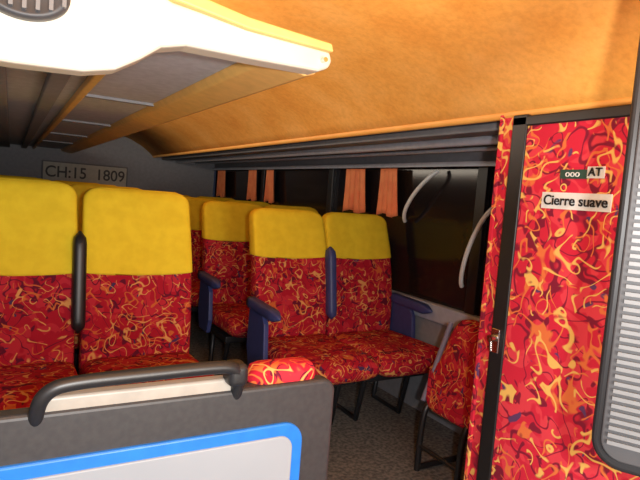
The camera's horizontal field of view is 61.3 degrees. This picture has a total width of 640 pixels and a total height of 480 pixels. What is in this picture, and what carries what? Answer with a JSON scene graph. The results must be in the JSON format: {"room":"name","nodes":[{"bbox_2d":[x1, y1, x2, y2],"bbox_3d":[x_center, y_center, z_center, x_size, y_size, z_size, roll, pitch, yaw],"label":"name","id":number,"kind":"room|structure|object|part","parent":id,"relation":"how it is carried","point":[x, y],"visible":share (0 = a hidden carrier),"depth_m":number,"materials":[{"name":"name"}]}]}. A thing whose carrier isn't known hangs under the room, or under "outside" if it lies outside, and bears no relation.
{"room":"vehicle interior","nodes":[
{"label":"vehicle interior","id":0,"kind":"room"},
{"bbox_2d":[0,137,214,196],"bbox_3d":[-2.402,-0.419,6.024,2.460,1.950,0.060,2,5,-30],"label":"wall","id":1,"kind":"structure","parent":0,"point":[145,172],"depth_m":6.09,"materials":[{"name":"grey laminate"}]},
{"bbox_2d":[41,160,127,186],"bbox_3d":[-2.537,-0.710,5.853,0.860,0.235,0.039,2,5,-30],"label":"display sign","id":2,"kind":"object","parent":1,"relation":"attached to","point":[51,170],"visible":0.98,"depth_m":5.83,"materials":[{"name":"grey plastic"}]},
{"bbox_2d":[189,312,467,479],"bbox_3d":[-0.663,0.973,2.927,2.460,0.060,7.300,2,5,-30],"label":"floor","id":3,"kind":"structure","parent":0,"point":[381,444],"depth_m":2.83,"materials":[{"name":"grey carpet"}]},
{"bbox_2d":[0,175,41,178],"bbox_3d":[-1.983,0.190,3.495,0.497,1.196,0.691,2,5,-30],"label":"seat","id":4,"kind":"object","parent":3,"relation":"on","point":[0,175],"visible":0.02,"depth_m":3.72,"materials":[{"name":"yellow fabric"}]},
{"bbox_2d":[0,176,50,180],"bbox_3d":[-1.554,0.283,2.744,0.497,1.196,0.691,2,5,-30],"label":"seat","id":5,"kind":"object","parent":3,"relation":"on","point":[0,176],"visible":0.02,"depth_m":2.97,"materials":[{"name":"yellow fabric"}]},
{"bbox_2d":[0,177,86,409],"bbox_3d":[-1.124,0.376,1.993,0.497,1.196,0.691,2,5,-30],"label":"seat","id":6,"kind":"object","parent":3,"relation":"on","point":[43,255],"visible":0.84,"depth_m":2.16,"materials":[{"name":"red fabric"}]},
{"bbox_3d":[-1.233,0.158,2.164,0.460,0.794,0.232,2,5,-30],"label":"backrest","id":7,"kind":"part","parent":6,"relation":"part of","materials":[{"name":"red fabric"}]},
{"bbox_2d":[0,361,77,409],"bbox_3d":[-1.095,0.557,1.905,0.460,0.143,0.470,2,5,-30],"label":"cushion","id":8,"kind":"object","parent":6,"relation":"on","point":[20,381],"depth_m":1.93,"materials":[{"name":"red fabric"}]},
{"bbox_3d":[-0.985,0.171,2.206,0.054,0.410,0.126,2,5,-30],"label":"folded armrest","id":9,"kind":"part","parent":6,"relation":"part of","materials":[{"name":"black plastic"}]},
{"bbox_2d":[55,180,97,183],"bbox_3d":[-1.988,0.116,4.490,0.512,1.186,0.689,2,5,-30],"label":"seat","id":10,"kind":"object","parent":3,"relation":"on","point":[55,180],"visible":0.04,"depth_m":4.66,"materials":[{"name":"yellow fabric"}]},
{"bbox_2d":[63,182,114,185],"bbox_3d":[-1.558,0.209,3.739,0.512,1.186,0.689,2,5,-30],"label":"seat","id":11,"kind":"object","parent":3,"relation":"on","point":[68,183],"visible":0.03,"depth_m":3.90,"materials":[{"name":"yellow fabric"}]},
{"bbox_2d":[70,183,141,374],"bbox_3d":[-1.129,0.301,2.988,0.512,1.186,0.689,2,5,-30],"label":"seat","id":12,"kind":"object","parent":3,"relation":"on","point":[80,189],"visible":0.16,"depth_m":3.06,"materials":[{"name":"red fabric"}]},
{"bbox_3d":[-1.143,0.589,2.953,0.400,0.085,0.400,2,5,-30],"label":"seat frame","id":13,"kind":"part","parent":12,"relation":"part of","materials":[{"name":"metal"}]},
{"bbox_2d":[74,332,78,348],"bbox_3d":[-1.107,0.477,2.896,0.460,0.143,0.470,2,5,-30],"label":"cushion","id":14,"kind":"object","parent":12,"relation":"on","point":[76,346],"depth_m":2.60,"materials":[{"name":"red fabric"}]},
{"bbox_2d":[78,187,213,387],"bbox_3d":[-0.719,0.394,2.226,0.468,1.186,0.689,2,5,-30],"label":"seat","id":15,"kind":"object","parent":3,"relation":"on","point":[139,247],"visible":0.7,"depth_m":2.35,"materials":[{"name":"red fabric"}]},
{"bbox_3d":[-0.815,0.176,2.404,0.460,0.784,0.230,2,5,-30],"label":"backrest","id":16,"kind":"part","parent":15,"relation":"part of","materials":[{"name":"red fabric"}]},
{"bbox_2d":[81,352,213,387],"bbox_3d":[-0.678,0.570,2.145,0.460,0.143,0.470,2,5,-30],"label":"cushion","id":17,"kind":"object","parent":15,"relation":"on","point":[91,362],"depth_m":2.23,"materials":[{"name":"red fabric"}]},
{"bbox_2d":[0,375,333,479],"bbox_3d":[-0.412,0.699,0.986,0.937,0.832,0.040,2,5,-30],"label":"panel board","id":18,"kind":"object","parent":3,"relation":"on","point":[306,404],"visible":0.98,"depth_m":1.00,"materials":[{"name":"grey plastic"}]},
{"bbox_2d":[27,360,243,426],"bbox_3d":[-0.311,0.270,0.967,0.375,0.096,0.053,2,5,-30],"label":"handrail","id":19,"kind":"object","parent":18,"relation":"on","point":[39,403],"depth_m":0.92,"materials":[{"name":"black plastic"}]},
{"bbox_2d":[45,375,230,411],"bbox_3d":[-0.313,0.279,0.991,0.360,0.030,0.030,2,5,-30],"label":"ledge","id":20,"kind":"object","parent":18,"relation":"on","point":[109,395],"visible":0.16,"depth_m":0.97,"materials":[{"name":"beige plastic"}]},
{"bbox_2d":[223,359,247,386],"bbox_3d":[-0.164,0.258,1.050,0.040,0.045,0.050,2,5,-30],"label":"bracket","id":21,"kind":"object","parent":20,"relation":"attached to","point":[234,380],"visible":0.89,"depth_m":1.03,"materials":[{"name":"black plastic"}]},
{"bbox_2d":[0,422,301,479],"bbox_3d":[-0.411,0.690,0.964,0.805,0.652,0.018,2,5,-30],"label":"blue border","id":22,"kind":"object","parent":18,"relation":"attached to","point":[40,468],"visible":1,"depth_m":0.98,"materials":[{"name":"blue plastic"}]},
{"bbox_2d":[25,436,291,479],"bbox_3d":[-0.410,0.691,0.962,0.755,0.602,0.022,2,5,-30],"label":"panel","id":23,"kind":"object","parent":22,"relation":"attached to","point":[268,458],"visible":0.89,"depth_m":1.03,"materials":[{"name":"white plastic"}]},
{"bbox_2d":[247,357,315,384],"bbox_3d":[-0.083,0.284,1.152,0.160,0.056,0.070,2,5,-30],"label":"bolster","id":24,"kind":"object","parent":18,"relation":"on","point":[290,369],"visible":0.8,"depth_m":1.12,"materials":[{"name":"red fabric"}]},
{"bbox_2d":[185,197,219,311],"bbox_3d":[-0.929,0.236,4.346,0.533,1.131,0.770,2,5,-30],"label":"seat","id":25,"kind":"object","parent":3,"relation":"on","point":[195,203],"visible":0.12,"depth_m":4.51,"materials":[{"name":"red fabric"}]},
{"bbox_3d":[-0.941,0.512,4.367,0.400,0.045,0.400,2,5,-30],"label":"seat frame","id":26,"kind":"part","parent":25,"relation":"part of","materials":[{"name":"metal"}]},
{"bbox_2d":[191,281,199,306],"bbox_3d":[-0.884,0.425,4.273,0.452,0.143,0.560,2,5,-30],"label":"cushion","id":27,"kind":"object","parent":25,"relation":"on","point":[195,285],"depth_m":3.98,"materials":[{"name":"red fabric"}]},
{"bbox_3d":[-1.040,0.013,4.567,0.452,0.730,0.221,2,5,-30],"label":"backrest","id":28,"kind":"part","parent":25,"relation":"part of","materials":[{"name":"red fabric"}]},
{"bbox_2d":[198,196,233,201],"bbox_3d":[-0.931,0.157,5.343,0.503,1.131,0.770,2,5,-30],"label":"seat","id":29,"kind":"object","parent":3,"relation":"on","point":[217,198],"visible":0.07,"depth_m":5.58,"materials":[{"name":"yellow fabric"}]},
{"bbox_2d":[198,201,261,374],"bbox_3d":[-0.500,0.329,3.595,0.533,1.131,0.770,2,5,-30],"label":"seat","id":30,"kind":"object","parent":3,"relation":"on","point":[224,277],"visible":0.57,"depth_m":3.70,"materials":[{"name":"red fabric"}]},
{"bbox_3d":[-0.708,0.261,3.485,0.060,0.069,0.360,2,5,-30],"label":"armrest","id":31,"kind":"part","parent":30,"relation":"part of","materials":[{"name":"blue plastic"}]},
{"bbox_3d":[-0.611,0.106,3.816,0.452,0.730,0.221,2,5,-30],"label":"backrest","id":32,"kind":"part","parent":30,"relation":"part of","materials":[{"name":"red fabric"}]},
{"bbox_3d":[-0.512,0.605,3.616,0.400,0.045,0.400,2,5,-30],"label":"seat frame","id":33,"kind":"part","parent":30,"relation":"part of","materials":[{"name":"metal"}]},
{"bbox_2d":[212,303,249,337],"bbox_3d":[-0.455,0.517,3.522,0.452,0.143,0.560,2,5,-30],"label":"cushion","id":34,"kind":"object","parent":30,"relation":"on","point":[229,320],"depth_m":3.35,"materials":[{"name":"red fabric"}]},
{"bbox_2d":[225,200,269,207],"bbox_3d":[-0.502,0.249,4.592,0.503,1.131,0.770,2,5,-30],"label":"seat","id":35,"kind":"object","parent":3,"relation":"on","point":[262,204],"visible":0.12,"depth_m":4.84,"materials":[{"name":"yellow fabric"}]},
{"bbox_2d":[265,205,317,212],"bbox_3d":[-0.073,0.343,3.841,0.503,1.131,0.770,2,5,-30],"label":"seat","id":36,"kind":"object","parent":3,"relation":"on","point":[268,206],"visible":0.12,"depth_m":4.06,"materials":[{"name":"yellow fabric"}]},
{"bbox_2d":[246,208,378,424],"bbox_3d":[-0.071,0.422,2.844,0.533,1.131,0.770,2,5,-30],"label":"seat","id":37,"kind":"object","parent":3,"relation":"on","point":[293,289],"visible":0.88,"depth_m":2.97,"materials":[{"name":"red fabric"}]},
{"bbox_3d":[-0.279,0.353,2.734,0.060,0.069,0.360,2,5,-30],"label":"armrest","id":38,"kind":"part","parent":37,"relation":"part of","materials":[{"name":"blue plastic"}]},
{"bbox_3d":[-0.182,0.199,3.065,0.452,0.730,0.221,2,5,-30],"label":"backrest","id":39,"kind":"part","parent":37,"relation":"part of","materials":[{"name":"red fabric"}]},
{"bbox_2d":[268,334,378,384],"bbox_3d":[-0.026,0.611,2.771,0.452,0.143,0.560,2,5,-30],"label":"cushion","id":40,"kind":"object","parent":37,"relation":"on","point":[339,362],"depth_m":2.63,"materials":[{"name":"red fabric"}]},
{"bbox_3d":[0.062,0.245,3.102,0.054,0.410,0.126,2,5,-30],"label":"folded armrest","id":41,"kind":"part","parent":37,"relation":"part of","materials":[{"name":"blue plastic"}]},
{"bbox_3d":[-0.083,0.698,2.865,0.400,0.045,0.400,2,5,-30],"label":"seat frame","id":42,"kind":"part","parent":37,"relation":"part of","materials":[{"name":"metal"}]},
{"bbox_2d":[322,212,438,420],"bbox_3d":[0.356,0.435,3.090,0.503,1.131,0.770,2,5,-30],"label":"seat","id":43,"kind":"object","parent":3,"relation":"on","point":[365,320],"visible":0.83,"depth_m":3.21,"materials":[{"name":"red fabric"}]},
{"bbox_3d":[0.219,0.212,3.295,0.452,0.730,0.221,2,5,-30],"label":"backrest","id":44,"kind":"part","parent":43,"relation":"part of","materials":[{"name":"red fabric"}]},
{"bbox_2d":[330,329,438,376],"bbox_3d":[0.375,0.623,3.002,0.452,0.143,0.560,2,5,-30],"label":"cushion","id":45,"kind":"object","parent":43,"relation":"on","point":[397,353],"depth_m":2.85,"materials":[{"name":"red fabric"}]},
{"bbox_3d":[0.318,0.711,3.096,0.400,0.045,0.400,2,5,-30],"label":"seat frame","id":46,"kind":"part","parent":43,"relation":"part of","materials":[{"name":"metal"}]},
{"bbox_3d":[0.546,0.379,3.208,0.060,0.069,0.360,2,5,-30],"label":"armrest","id":47,"kind":"part","parent":43,"relation":"part of","materials":[{"name":"blue plastic"}]},
{"bbox_2d":[414,320,479,479],"bbox_3d":[0.644,0.728,2.408,0.264,0.710,0.347,2,5,-30],"label":"seat","id":48,"kind":"object","parent":3,"relation":"on","point":[448,390],"visible":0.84,"depth_m":2.41,"materials":[{"name":"red fabric"}]},
{"bbox_3d":[0.504,0.884,2.506,0.127,0.363,0.028,2,5,-30],"label":"leg","id":49,"kind":"part","parent":48,"relation":"part of","materials":[{"name":"black plastic"}]},
{"bbox_3d":[0.628,0.910,2.290,0.127,0.363,0.028,2,5,-30],"label":"leg","id":50,"kind":"part","parent":48,"relation":"part of","materials":[{"name":"black plastic"}]},
{"bbox_3d":[0.545,0.782,0.942,0.032,0.820,0.031,7,5,30],"label":"stanchion","id":51,"kind":"object","parent":3,"relation":"on","visible":0},
{"bbox_2d":[592,37,639,476],"bbox_3d":[0.602,-0.054,0.880,0.198,0.900,0.090,7,5,30],"label":"frame","id":52,"kind":"object","parent":51,"relation":"attached to","point":[635,105],"visible":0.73,"depth_m":0.90,"materials":[{"name":"black plastic"}]},
{"bbox_2d":[601,117,639,467],"bbox_3d":[0.576,-0.096,0.872,0.124,0.940,0.069,7,5,30],"label":"grille","id":53,"kind":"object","parent":52,"relation":"attached to","point":[622,455],"depth_m":0.88,"materials":[{"name":"metal"}]},
{"bbox_2d":[607,439,639,452],"bbox_3d":[0.524,0.341,0.876,0.104,0.006,0.008,7,5,30],"label":"rib","id":54,"kind":"object","parent":53,"relation":"attached to","point":[610,442],"visible":1,"depth_m":0.89,"materials":[{"name":"grey plastic"}]},
{"bbox_2d":[607,432,639,444],"bbox_3d":[0.525,0.329,0.875,0.104,0.006,0.008,7,5,30],"label":"rib","id":55,"kind":"object","parent":53,"relation":"attached to","point":[612,435],"visible":1,"depth_m":0.89,"materials":[{"name":"grey plastic"}]},
{"bbox_2d":[608,425,639,436],"bbox_3d":[0.526,0.317,0.874,0.104,0.006,0.008,7,5,30],"label":"rib","id":56,"kind":"object","parent":53,"relation":"attached to","point":[611,427],"visible":1,"depth_m":0.89,"materials":[{"name":"grey plastic"}]},
{"bbox_2d":[609,417,639,429],"bbox_3d":[0.526,0.304,0.873,0.104,0.006,0.008,7,5,30],"label":"rib","id":57,"kind":"object","parent":53,"relation":"attached to","point":[612,420],"visible":1,"depth_m":0.88,"materials":[{"name":"grey plastic"}]},
{"bbox_2d":[610,410,639,421],"bbox_3d":[0.527,0.292,0.872,0.104,0.006,0.008,7,5,30],"label":"rib","id":58,"kind":"object","parent":53,"relation":"attached to","point":[614,413],"visible":1,"depth_m":0.88,"materials":[{"name":"white plastic"}]},
{"bbox_2d":[611,403,639,413],"bbox_3d":[0.528,0.279,0.871,0.104,0.006,0.008,7,5,30],"label":"rib","id":59,"kind":"object","parent":53,"relation":"attached to","point":[613,405],"visible":1,"depth_m":0.88,"materials":[{"name":"white plastic"}]},
{"bbox_2d":[612,395,639,405],"bbox_3d":[0.529,0.267,0.870,0.104,0.006,0.008,7,5,30],"label":"rib","id":60,"kind":"object","parent":53,"relation":"attached to","point":[614,398],"visible":1,"depth_m":0.88,"materials":[{"name":"white plastic"}]},
{"bbox_2d":[613,388,639,398],"bbox_3d":[0.530,0.255,0.869,0.104,0.006,0.008,7,5,30],"label":"rib","id":61,"kind":"object","parent":53,"relation":"attached to","point":[617,391],"visible":1,"depth_m":0.88,"materials":[{"name":"white plastic"}]},
{"bbox_2d":[614,381,639,390],"bbox_3d":[0.531,0.242,0.868,0.104,0.006,0.008,7,5,30],"label":"rib","id":62,"kind":"object","parent":53,"relation":"attached to","point":[616,383],"visible":1,"depth_m":0.88,"materials":[{"name":"white plastic"}]},
{"bbox_2d":[615,373,639,382],"bbox_3d":[0.532,0.230,0.867,0.104,0.006,0.008,7,5,30],"label":"rib","id":63,"kind":"object","parent":53,"relation":"attached to","point":[618,376],"visible":1,"depth_m":0.88,"materials":[{"name":"white plastic"}]},
{"bbox_2d":[616,366,639,374],"bbox_3d":[0.533,0.217,0.866,0.104,0.006,0.008,7,5,30],"label":"rib","id":64,"kind":"object","parent":53,"relation":"attached to","point":[621,369],"visible":1,"depth_m":0.88,"materials":[{"name":"white plastic"}]},
{"bbox_2d":[617,359,639,367],"bbox_3d":[0.534,0.205,0.865,0.104,0.006,0.008,7,5,30],"label":"rib","id":65,"kind":"object","parent":53,"relation":"attached to","point":[619,361],"visible":1,"depth_m":0.88,"materials":[{"name":"white plastic"}]},
{"bbox_2d":[617,351,639,359],"bbox_3d":[0.535,0.192,0.864,0.104,0.006,0.008,7,5,30],"label":"rib","id":66,"kind":"object","parent":53,"relation":"attached to","point":[622,354],"visible":1,"depth_m":0.88,"materials":[{"name":"white plastic"}]},
{"bbox_2d":[618,344,639,351],"bbox_3d":[0.536,0.180,0.863,0.104,0.006,0.008,7,5,30],"label":"rib","id":67,"kind":"object","parent":53,"relation":"attached to","point":[621,346],"visible":1,"depth_m":0.88,"materials":[{"name":"white plastic"}]},
{"bbox_2d":[619,337,639,344],"bbox_3d":[0.537,0.168,0.862,0.104,0.006,0.008,7,5,30],"label":"rib","id":68,"kind":"object","parent":53,"relation":"attached to","point":[623,339],"visible":1,"depth_m":0.88,"materials":[{"name":"white plastic"}]},
{"bbox_2d":[620,329,639,336],"bbox_3d":[0.538,0.155,0.861,0.104,0.006,0.008,7,5,30],"label":"rib","id":69,"kind":"object","parent":53,"relation":"attached to","point":[622,331],"visible":1,"depth_m":0.88,"materials":[{"name":"white plastic"}]},
{"bbox_2d":[621,322,639,328],"bbox_3d":[0.539,0.143,0.860,0.104,0.006,0.008,7,5,30],"label":"rib","id":70,"kind":"object","parent":53,"relation":"attached to","point":[625,324],"visible":1,"depth_m":0.88,"materials":[{"name":"white plastic"}]},
{"bbox_2d":[622,314,639,320],"bbox_3d":[0.540,0.130,0.859,0.104,0.006,0.008,7,5,30],"label":"rib","id":71,"kind":"object","parent":53,"relation":"attached to","point":[624,316],"visible":1,"depth_m":0.88,"materials":[{"name":"white plastic"}]},
{"bbox_2d":[623,307,639,312],"bbox_3d":[0.541,0.118,0.858,0.104,0.006,0.008,7,5,30],"label":"rib","id":72,"kind":"object","parent":53,"relation":"attached to","point":[628,309],"visible":1,"depth_m":0.87,"materials":[{"name":"white plastic"}]},
{"bbox_2d":[624,299,639,305],"bbox_3d":[0.542,0.105,0.857,0.104,0.006,0.008,7,5,30],"label":"rib","id":73,"kind":"object","parent":53,"relation":"attached to","point":[626,301],"visible":1,"depth_m":0.87,"materials":[{"name":"white plastic"}]},
{"bbox_2d":[625,291,639,297],"bbox_3d":[0.543,0.093,0.856,0.104,0.006,0.008,7,5,30],"label":"rib","id":74,"kind":"object","parent":53,"relation":"attached to","point":[631,294],"visible":1,"depth_m":0.87,"materials":[{"name":"white plastic"}]},
{"bbox_2d":[626,284,639,289],"bbox_3d":[0.544,0.081,0.855,0.104,0.006,0.008,7,5,30],"label":"rib","id":75,"kind":"object","parent":53,"relation":"attached to","point":[629,286],"visible":1,"depth_m":0.87,"materials":[{"name":"white plastic"}]},
{"bbox_2d":[627,276,639,281],"bbox_3d":[0.545,0.068,0.854,0.104,0.006,0.008,7,5,30],"label":"rib","id":76,"kind":"object","parent":53,"relation":"attached to","point":[635,279],"visible":1,"depth_m":0.87,"materials":[{"name":"white plastic"}]},
{"bbox_2d":[628,269,639,273],"bbox_3d":[0.546,0.056,0.853,0.104,0.006,0.008,7,5,30],"label":"rib","id":77,"kind":"object","parent":53,"relation":"attached to","point":[633,271],"visible":1,"depth_m":0.87,"materials":[{"name":"white plastic"}]},
{"bbox_2d":[629,261,639,266],"bbox_3d":[0.547,0.043,0.852,0.104,0.006,0.008,7,5,30],"label":"rib","id":78,"kind":"object","parent":53,"relation":"attached to","point":[631,263],"visible":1,"depth_m":0.87,"materials":[{"name":"white plastic"}]},
{"bbox_2d":[629,254,639,258],"bbox_3d":[0.548,0.031,0.851,0.104,0.006,0.008,7,5,30],"label":"rib","id":79,"kind":"object","parent":53,"relation":"attached to","point":[637,256],"visible":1,"depth_m":0.87,"materials":[{"name":"white plastic"}]},
{"bbox_2d":[630,246,639,250],"bbox_3d":[0.548,0.018,0.850,0.104,0.006,0.008,7,5,30],"label":"rib","id":80,"kind":"object","parent":53,"relation":"attached to","point":[635,248],"visible":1,"depth_m":0.87,"materials":[{"name":"white plastic"}]},
{"bbox_2d":[631,238,639,242],"bbox_3d":[0.549,0.006,0.849,0.104,0.006,0.008,7,5,30],"label":"rib","id":81,"kind":"object","parent":53,"relation":"attached to","point":[634,240],"visible":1,"depth_m":0.87,"materials":[{"name":"white plastic"}]},
{"bbox_2d":[632,231,639,234],"bbox_3d":[0.550,-0.006,0.848,0.104,0.006,0.008,7,5,30],"label":"rib","id":82,"kind":"object","parent":53,"relation":"attached to","point":[634,232],"visible":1,"depth_m":0.87,"materials":[{"name":"white plastic"}]},
{"bbox_2d":[124,0,639,155],"bbox_3d":[-0.834,-0.763,2.615,1.760,0.345,7.300,2,5,-30],"label":"ceiling","id":83,"kind":"structure","parent":0,"point":[394,62],"depth_m":1.70,"materials":[{"name":"orange fabric"}]},
{"bbox_2d":[371,307,467,438],"bbox_3d":[0.454,0.669,3.528,0.060,0.620,7.300,2,5,-30],"label":"wall","id":84,"kind":"structure","parent":0,"point":[430,332],"depth_m":3.21,"materials":[{"name":"grey plastic"}]},
{"bbox_2d":[214,170,261,201],"bbox_3d":[-0.925,-0.367,5.971,0.010,0.840,1.500,2,5,-30],"label":"window","id":85,"kind":"structure","parent":84,"relation":"in","point":[236,180],"depth_m":5.93,"materials":[{"name":"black glass"}]},
{"bbox_2d":[265,169,328,216],"bbox_3d":[-0.234,-0.217,4.762,0.010,0.840,1.300,2,5,-30],"label":"window","id":86,"kind":"structure","parent":84,"relation":"in","point":[292,187],"depth_m":4.62,"materials":[{"name":"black glass"}]},
{"bbox_2d":[334,167,477,310],"bbox_3d":[0.469,-0.065,3.532,0.010,0.840,1.550,2,5,-30],"label":"window","id":87,"kind":"structure","parent":84,"relation":"in","point":[427,250],"depth_m":3.20,"materials":[{"name":"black glass"}]},
{"bbox_2d":[391,290,479,328],"bbox_3d":[0.447,0.370,3.487,0.050,0.100,7.300,2,5,-30],"label":"sill","id":88,"kind":"structure","parent":84,"relation":"attached to","point":[441,314],"depth_m":3.02,"materials":[{"name":"grey plastic"}]},
{"bbox_2d":[260,170,266,201],"bbox_3d":[-0.563,-0.307,5.316,0.052,0.800,0.070,2,5,-30],"label":"pillar","id":89,"kind":"structure","parent":88,"relation":"on","point":[263,175],"depth_m":5.27,"materials":[{"name":"black plastic"}]},
{"bbox_2d":[326,169,336,212],"bbox_3d":[0.079,-0.168,4.194,0.052,0.800,0.070,2,5,-30],"label":"pillar","id":90,"kind":"structure","parent":88,"relation":"on","point":[332,172],"depth_m":4.15,"materials":[{"name":"black plastic"}]},
{"bbox_2d":[464,166,492,314],"bbox_3d":[0.843,-0.002,2.856,0.052,0.800,0.070,2,5,-30],"label":"pillar","id":91,"kind":"structure","parent":88,"relation":"on","point":[484,177],"depth_m":2.83,"materials":[{"name":"black plastic"}]},
{"bbox_2d":[459,207,490,287],"bbox_3d":[0.803,0.039,2.804,0.068,0.459,0.202,2,5,-30],"label":"grab bar","id":92,"kind":"object","parent":91,"relation":"attached to","point":[488,212],"visible":0.88,"depth_m":2.80,"materials":[{"name":"white plastic"}]},
{"bbox_2d":[477,166,494,315],"bbox_3d":[1.209,0.096,2.237,0.010,0.840,1.450,2,5,-30],"label":"window","id":93,"kind":"structure","parent":84,"relation":"in","point":[493,169],"depth_m":2.82,"materials":[{"name":"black glass"}]},
{"bbox_2d":[464,115,513,479],"bbox_3d":[1.174,0.426,1.471,0.736,1.540,1.291,2,5,-30],"label":"wall","id":94,"kind":"structure","parent":0,"point":[506,124],"depth_m":1.81,"materials":[{"name":"red fabric"}]},
{"bbox_2d":[215,150,496,167],"bbox_3d":[0.561,-0.718,3.417,0.060,0.490,7.300,2,5,-30],"label":"header","id":95,"kind":"object","parent":94,"relation":"attached to","point":[477,155],"visible":0.02,"depth_m":3.59,"materials":[{"name":"grey metal"}]},
{"bbox_2d":[210,161,495,169],"bbox_3d":[-0.061,-0.585,4.341,0.030,0.025,5.080,2,5,-30],"label":"rail","id":96,"kind":"object","parent":95,"relation":"hanging from","point":[467,163],"visible":0.64,"depth_m":3.49,"materials":[{"name":"grey metal"}]},
{"bbox_2d":[216,171,225,197],"bbox_3d":[-1.138,-0.644,6.233,0.027,0.312,0.321,2,5,-30],"label":"curtain","id":97,"kind":"object","parent":96,"relation":"hanging from","point":[221,179],"depth_m":6.21,"materials":[{"name":"orange fabric"}]},
{"bbox_2d":[246,170,256,200],"bbox_3d":[-0.679,-0.545,5.430,0.027,0.312,0.271,2,5,-30],"label":"curtain","id":98,"kind":"object","parent":96,"relation":"hanging from","point":[252,177],"depth_m":5.42,"materials":[{"name":"orange fabric"}]},
{"bbox_2d":[264,170,274,203],"bbox_3d":[-0.468,-0.500,5.067,0.027,0.312,0.242,2,5,-30],"label":"curtain","id":99,"kind":"object","parent":96,"relation":"hanging from","point":[269,186],"depth_m":5.06,"materials":[{"name":"orange fabric"}]},
{"bbox_2d":[343,169,364,213],"bbox_3d":[0.249,-0.344,3.807,0.027,0.312,0.321,2,5,-30],"label":"curtain","id":100,"kind":"object","parent":96,"relation":"hanging from","point":[354,194],"depth_m":3.79,"materials":[{"name":"fabric"}]},
{"bbox_2d":[376,168,397,217],"bbox_3d":[0.441,-0.302,3.470,0.027,0.312,0.252,2,5,-30],"label":"curtain","id":101,"kind":"object","parent":96,"relation":"hanging from","point":[387,203],"depth_m":3.46,"materials":[{"name":"orange fabric"}]},
{"bbox_2d":[402,169,438,222],"bbox_3d":[0.581,-0.257,3.207,0.068,0.329,0.282,2,5,-30],"label":"grab bar","id":102,"kind":"object","parent":96,"relation":"attached to","point":[435,172],"visible":1,"depth_m":3.18,"materials":[{"name":"white plastic"}]},
{"bbox_2d":[152,97,631,164],"bbox_3d":[0.198,-0.546,3.231,0.746,0.076,7.300,2,5,-30],"label":"trim","id":103,"kind":"structure","parent":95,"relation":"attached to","point":[477,133],"depth_m":2.67,"materials":[{"name":"metal"}]},
{"bbox_3d":[-0.412,-0.647,4.121,0.044,0.043,5.100,2,5,-30],"label":"rail","id":104,"kind":"part","parent":103,"relation":"part of","materials":[{"name":"metal"}]},
{"bbox_3d":[-0.221,-0.636,4.231,0.020,0.020,5.100,2,5,-30],"label":"rail","id":105,"kind":"part","parent":103,"relation":"part of","materials":[{"name":"metal"}]},
{"bbox_2d":[476,114,529,479],"bbox_3d":[0.580,0.364,1.759,0.022,1.525,0.057,2,5,-30],"label":"frame","id":106,"kind":"object","parent":94,"relation":"attached to","point":[519,132],"visible":0.82,"depth_m":1.73,"materials":[{"name":"black plastic"}]},
{"bbox_2d":[487,328,500,353],"bbox_3d":[0.557,0.326,1.744,0.034,0.080,0.032,2,5,-30],"label":"latch","id":107,"kind":"object","parent":106,"relation":"attached to","point":[493,339],"depth_m":1.74,"materials":[{"name":"silver metal"}]},
{"bbox_3d":[0.549,0.336,1.736,0.012,0.042,0.017,2,5,-30],"label":"lever","id":108,"kind":"part","parent":107,"relation":"part of","materials":[{"name":"silver metal"}]},
{"bbox_3d":[0.556,0.316,1.741,0.027,0.023,0.024,2,5,-30],"label":"knob","id":109,"kind":"part","parent":107,"relation":"part of","materials":[{"name":"silver metal"}]},
{"bbox_2d":[513,104,630,125],"bbox_3d":[0.801,-0.337,1.413,0.022,0.032,0.722,2,5,-30],"label":"lintel","id":110,"kind":"object","parent":94,"relation":"in","point":[619,111],"depth_m":1.52,"materials":[{"name":"black plastic"}]},
{"bbox_3d":[0.932,0.441,1.143,0.022,1.525,0.040,2,5,-30],"label":"frame","id":111,"kind":"object","parent":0,"visible":0},
{"bbox_2d":[491,117,639,479],"bbox_3d":[0.758,0.410,1.451,0.016,1.470,0.670,2,5,-30],"label":"leaf","id":112,"kind":"object","parent":111,"relation":"attached to","point":[562,265],"visible":0.84,"depth_m":1.56,"materials":[{"name":"red fabric"}]},
{"bbox_2d":[541,192,612,211],"bbox_3d":[0.719,-0.109,1.526,0.008,0.048,0.217,2,5,-30],"label":"sign","id":113,"kind":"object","parent":112,"relation":"attached to","point":[552,200],"depth_m":1.52,"materials":[{"name":"white plastic"}]},
{"bbox_3d":[0.720,-0.109,1.527,0.004,0.048,0.217,2,5,-30],"label":"plate","id":114,"kind":"part","parent":113,"relation":"part of","materials":[{"name":"white plastic"}]},
{"bbox_2d":[560,166,605,178],"bbox_3d":[0.731,-0.188,1.509,0.008,0.034,0.135,2,5,-30],"label":"sticker","id":115,"kind":"object","parent":112,"relation":"attached to","point":[594,171],"depth_m":1.50,"materials":[{"name":"green plastic"}]},
{"bbox_3d":[-1.678,-0.060,2.219,0.060,1.950,7.300,2,5,-30],"label":"wall","id":116,"kind":"structure","parent":0,"visible":0},
{"bbox_2d":[0,0,332,153],"bbox_3d":[-1.680,-0.759,3.221,0.889,0.400,5.410,2,5,-30],"label":"luggage rack","id":117,"kind":"object","parent":116,"relation":"attached to","point":[101,71],"visible":0.99,"depth_m":1.12,"materials":[{"name":"beige plastic"}]},
{"bbox_2d":[0,0,70,21],"bbox_3d":[-0.456,-0.385,0.833,0.130,0.084,0.030,2,5,-30],"label":"ceiling speaker","id":118,"kind":"object","parent":117,"relation":"attached to","point":[25,10],"visible":1,"depth_m":0.84},
{"bbox_2d":[6,51,236,148],"bbox_3d":[-1.735,-0.700,3.240,0.815,0.025,5.335,2,5,-30],"label":"shelf","id":119,"kind":"object","parent":117,"relation":"attached to","point":[122,96],"depth_m":1.85,"materials":[{"name":"grey plastic"}]}
]}

